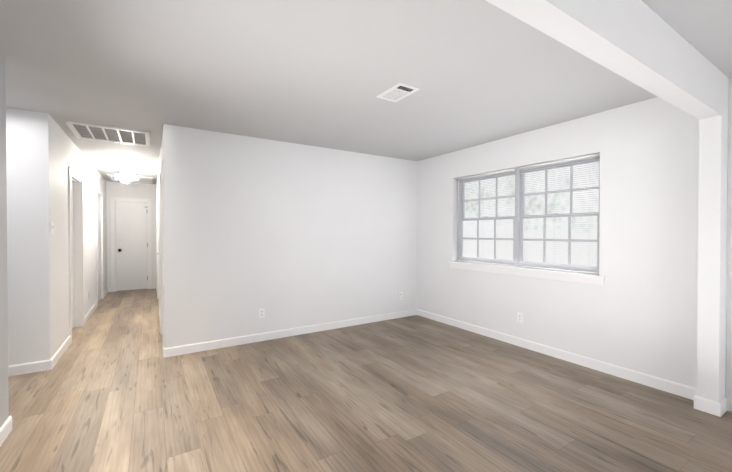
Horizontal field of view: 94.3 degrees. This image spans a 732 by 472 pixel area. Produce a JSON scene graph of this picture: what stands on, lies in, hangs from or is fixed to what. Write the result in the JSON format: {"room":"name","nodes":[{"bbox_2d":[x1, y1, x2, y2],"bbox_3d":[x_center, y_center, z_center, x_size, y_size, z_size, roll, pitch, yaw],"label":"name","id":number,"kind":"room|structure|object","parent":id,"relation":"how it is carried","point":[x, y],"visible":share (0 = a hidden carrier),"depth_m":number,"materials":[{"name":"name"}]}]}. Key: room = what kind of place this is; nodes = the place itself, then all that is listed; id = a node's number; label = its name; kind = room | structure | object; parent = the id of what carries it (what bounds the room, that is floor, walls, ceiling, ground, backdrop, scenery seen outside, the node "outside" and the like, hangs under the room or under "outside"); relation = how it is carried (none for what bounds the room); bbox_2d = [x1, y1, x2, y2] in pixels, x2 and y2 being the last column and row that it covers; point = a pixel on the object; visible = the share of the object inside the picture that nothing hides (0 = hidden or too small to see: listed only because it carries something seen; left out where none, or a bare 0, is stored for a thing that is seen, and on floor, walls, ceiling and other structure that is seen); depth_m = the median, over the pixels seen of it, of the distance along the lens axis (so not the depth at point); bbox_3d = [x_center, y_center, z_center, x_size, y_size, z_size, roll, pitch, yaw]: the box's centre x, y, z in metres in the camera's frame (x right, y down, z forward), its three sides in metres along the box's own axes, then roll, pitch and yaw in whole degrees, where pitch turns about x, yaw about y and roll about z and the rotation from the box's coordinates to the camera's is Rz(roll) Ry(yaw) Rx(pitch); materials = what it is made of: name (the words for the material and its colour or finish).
{"room":"empty living room","nodes":[
{"label":"empty living room","id":0,"kind":"room"},
{"bbox_2d":[6,107,32,365],"bbox_3d":[-3.728,0.058,2.853,1.375,2.440,0.120,0,1,-32],"label":"wall","id":1,"kind":"structure","parent":0,"point":[19,234],"depth_m":3.12,"materials":[{"name":"paint"}]},
{"bbox_2d":[8,356,55,376],"bbox_3d":[-3.637,1.231,2.844,1.508,0.095,0.013,0,1,-32],"label":"baseboard","id":2,"kind":"structure","parent":1,"relation":"attached to","point":[38,366],"depth_m":3.17,"materials":[{"name":"white paint"}]},
{"bbox_2d":[0,53,106,426],"bbox_3d":[-2.962,0.068,1.774,1.515,2.440,12.550,0,1,-32],"label":"wall","id":3,"kind":"structure","parent":0,"point":[56,152],"depth_m":3.24,"materials":[{"name":"paint"}]},
{"bbox_2d":[0,416,11,445],"bbox_3d":[-0.655,1.261,-0.427,0.013,0.095,6.343,0,1,-32],"label":"baseboard","id":4,"kind":"structure","parent":3,"relation":"attached to","point":[6,428],"depth_m":2.16,"materials":[{"name":"white paint"}]},
{"bbox_2d":[54,335,70,362],"bbox_3d":[-3.256,1.223,3.639,0.013,0.095,0.878,0,1,-32],"label":"baseboard","id":5,"kind":"structure","parent":3,"relation":"attached to","point":[65,345],"depth_m":3.66,"materials":[{"name":"white paint"}]},
{"bbox_2d":[71,181,73,328],"bbox_3d":[-3.832,0.254,4.338,0.035,1.997,0.768,0,1,-32],"label":"hall door","id":6,"kind":"structure","parent":3,"relation":"in","point":[72,254],"depth_m":4.61,"materials":[{"name":"white paint"}]},
{"bbox_2d":[68,166,103,342],"bbox_3d":[-4.420,0.209,5.356,0.136,2.092,3.284,0,1,-32],"label":"door frame","id":7,"kind":"structure","parent":3,"relation":"attached to","point":[75,177],"depth_m":4.70,"materials":[{"name":"white paint"}]},
{"bbox_2d":[84,301,97,324],"bbox_3d":[-4.378,1.207,5.410,0.013,0.095,1.446,0,1,-32],"label":"baseboard","id":8,"kind":"structure","parent":3,"relation":"attached to","point":[87,316],"depth_m":5.32,"materials":[{"name":"white paint"}]},
{"bbox_2d":[95,176,98,185],"bbox_3d":[-4.731,-0.966,5.977,0.046,0.150,0.160,0,1,-32],"label":"box","id":9,"kind":"object","parent":3,"relation":"attached to","point":[96,180],"visible":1,"depth_m":5.92,"materials":[{"name":"white plastic"}]},
{"bbox_2d":[97,195,100,301],"bbox_3d":[-5.040,0.235,6.373,0.035,1.997,0.738,0,1,-32],"label":"hall door","id":10,"kind":"structure","parent":3,"relation":"in","point":[99,242],"depth_m":6.50,"materials":[{"name":"white paint"}]},
{"bbox_2d":[104,288,111,296],"bbox_3d":[-5.462,1.191,7.139,0.035,0.095,0.828,0,1,-32],"label":"baseboard","id":11,"kind":"structure","parent":3,"relation":"attached to","point":[107,290],"depth_m":7.42,"materials":[{"name":"white paint"}]},
{"bbox_2d":[106,181,156,287],"bbox_3d":[-5.337,0.012,7.769,1.172,2.440,0.120,0,1,-32],"label":"wall","id":12,"kind":"structure","parent":0,"point":[131,190],"depth_m":7.72,"materials":[{"name":"paint"}]},
{"bbox_2d":[111,197,151,291],"bbox_3d":[-5.342,0.186,7.758,0.754,2.092,0.136,0,1,-32],"label":"door frame","id":13,"kind":"structure","parent":12,"relation":"attached to","point":[113,245],"depth_m":7.60,"materials":[{"name":"white paint"}]},
{"bbox_2d":[116,201,147,290],"bbox_3d":[-5.308,0.222,7.707,0.591,1.997,0.104,0,1,-32],"label":"end door","id":14,"kind":"structure","parent":12,"relation":"in","point":[131,248],"depth_m":7.72,"materials":[{"name":"white paint"}]},
{"bbox_2d":[156,124,177,347],"bbox_3d":[-3.461,0.031,5.793,0.120,2.440,5.226,0,1,-32],"label":"wall","id":15,"kind":"structure","parent":0,"point":[168,151],"depth_m":3.59,"materials":[{"name":"paint"}]},
{"bbox_2d":[156,158,163,347],"bbox_3d":[-3.096,0.210,5.204,0.136,2.092,3.739,0,1,-32],"label":"door frame","id":16,"kind":"structure","parent":15,"relation":"attached to","point":[160,274],"depth_m":4.33,"materials":[{"name":"white paint"}]},
{"bbox_2d":[176,126,416,345],"bbox_3d":[-0.631,0.042,4.564,3.346,2.440,0.120,0,1,-32],"label":"wall","id":17,"kind":"structure","parent":0,"point":[286,235],"depth_m":4.25,"materials":[{"name":"paint"}]},
{"bbox_2d":[259,308,264,317],"bbox_3d":[-1.257,0.931,4.099,0.070,0.115,0.010,0,1,-32],"label":"electrical outlet","id":18,"kind":"object","parent":17,"relation":"attached to","point":[261,312],"visible":1,"depth_m":4.10,"materials":[{"name":"white plastic"}]},
{"bbox_2d":[163,309,415,357],"bbox_3d":[-0.658,1.215,4.494,3.479,0.095,0.039,0,1,-32],"label":"baseboard","id":19,"kind":"structure","parent":17,"relation":"attached to","point":[209,345],"depth_m":4.19,"materials":[{"name":"white paint"}]},
{"bbox_2d":[399,292,402,299],"bbox_3d":[0.535,0.926,5.235,0.070,0.115,0.010,0,1,-32],"label":"electrical outlet","id":20,"kind":"object","parent":17,"relation":"attached to","point":[400,295],"visible":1,"depth_m":5.23,"materials":[{"name":"white plastic"}]},
{"bbox_2d":[0,289,731,471],"bbox_3d":[-1.117,1.307,2.937,6.263,0.060,12.820,0,1,-32],"label":"floor","id":21,"kind":"structure","parent":0,"point":[113,390],"depth_m":2.51,"materials":[{"name":"brown wood"}]},
{"bbox_2d":[697,115,727,401],"bbox_3d":[2.556,0.212,2.508,0.167,2.138,0.116,0,1,-32],"label":"pilaster","id":22,"kind":"object","parent":21,"relation":"on","point":[712,254],"visible":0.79,"depth_m":2.46,"materials":[{"name":"paint"}]},
{"bbox_2d":[0,0,731,183],"bbox_3d":[-1.117,-1.193,2.914,6.263,0.060,12.820,0,1,-32],"label":"ceiling","id":23,"kind":"structure","parent":0,"point":[322,73],"depth_m":2.38,"materials":[{"name":"paint"}]},
{"bbox_2d":[65,121,149,146],"bbox_3d":[-2.924,-1.163,3.921,0.720,0.018,0.685,0,1,-32],"label":"ceiling vent","id":24,"kind":"object","parent":23,"relation":"in","point":[105,133],"visible":1,"depth_m":3.87,"materials":[{"name":"white metal"}]},
{"bbox_2d":[111,165,139,183],"bbox_3d":[-4.047,-1.039,5.723,0.410,0.300,0.410,0,1,-32],"label":"light","id":25,"kind":"object","parent":23,"relation":"attached to","point":[124,176],"visible":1,"depth_m":5.61,"materials":[{"name":"white glass"}]},
{"bbox_2d":[107,174,152,183],"bbox_3d":[-4.945,-1.195,7.165,0.750,0.014,0.900,0,1,-32],"label":"attic hatch","id":26,"kind":"object","parent":23,"relation":"attached to","point":[146,180],"visible":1,"depth_m":7.19,"materials":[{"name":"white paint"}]},
{"bbox_2d":[377,83,419,101],"bbox_3d":[0.257,-1.157,2.752,0.200,0.009,0.315,0,1,-32],"label":"ceiling vent","id":27,"kind":"object","parent":23,"relation":"in","point":[398,92],"visible":1,"depth_m":2.73,"materials":[{"name":"white metal"}]},
{"bbox_2d":[486,0,727,119],"bbox_3d":[0.777,-0.997,1.369,4.378,0.302,0.116,0,1,-32],"label":"beam","id":28,"kind":"structure","parent":23,"relation":"attached to","point":[641,44],"depth_m":1.67,"materials":[{"name":"paint"}]},
{"bbox_2d":[417,77,731,397],"bbox_3d":[2.855,0.063,2.349,0.170,2.440,7.594,0,1,-32],"label":"wall","id":29,"kind":"structure","parent":0,"point":[637,311],"depth_m":3.10,"materials":[{"name":"paint"}]},
{"bbox_2d":[517,312,522,322],"bbox_3d":[1.769,0.938,3.903,0.010,0.115,0.070,0,1,-32],"label":"electrical outlet","id":30,"kind":"object","parent":29,"relation":"attached to","point":[519,317],"visible":1,"depth_m":3.90,"materials":[{"name":"white plastic"}]},
{"bbox_2d":[448,261,605,284],"bbox_3d":[1.739,0.410,4.011,0.129,0.089,1.953,0,1,-32],"label":"window sill","id":31,"kind":"structure","parent":29,"relation":"attached to","point":[589,278],"depth_m":3.73,"materials":[{"name":"white paint"}]},
{"bbox_2d":[458,156,599,273],"bbox_3d":[1.825,-0.217,4.059,0.076,1.172,1.843,0,1,-32],"label":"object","id":32,"kind":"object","parent":29,"relation":"in","point":[572,241],"depth_m":3.88,"materials":[{"name":"white plastic"}]},
{"bbox_2d":[455,168,515,265],"bbox_3d":[1.512,-0.226,4.405,0.038,1.158,0.914,0,1,-32],"label":"mini blind","id":33,"kind":"object","parent":32,"relation":"attached to","point":[484,175],"visible":0.92,"depth_m":4.37,"materials":[{"name":"white plastic"}]},
{"bbox_2d":[515,153,599,273],"bbox_3d":[2.005,-0.218,3.628,0.038,1.158,0.914,0,1,-32],"label":"mini blind","id":34,"kind":"object","parent":32,"relation":"attached to","point":[585,157],"visible":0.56,"depth_m":3.60,"materials":[{"name":"white plastic"}]},
{"bbox_2d":[416,309,707,407],"bbox_3d":[1.708,1.220,3.998,0.013,0.095,3.292,0,1,-32],"label":"baseboard","id":35,"kind":"structure","parent":29,"relation":"attached to","point":[672,387],"depth_m":3.31,"materials":[{"name":"white paint"}]},
{"bbox_2d":[720,397,731,411],"bbox_3d":[3.683,1.249,0.883,0.013,0.095,3.852,0,1,-32],"label":"baseboard","id":36,"kind":"structure","parent":29,"relation":"attached to","point":[722,407],"depth_m":2.48,"materials":[{"name":"white paint"}]}
]}

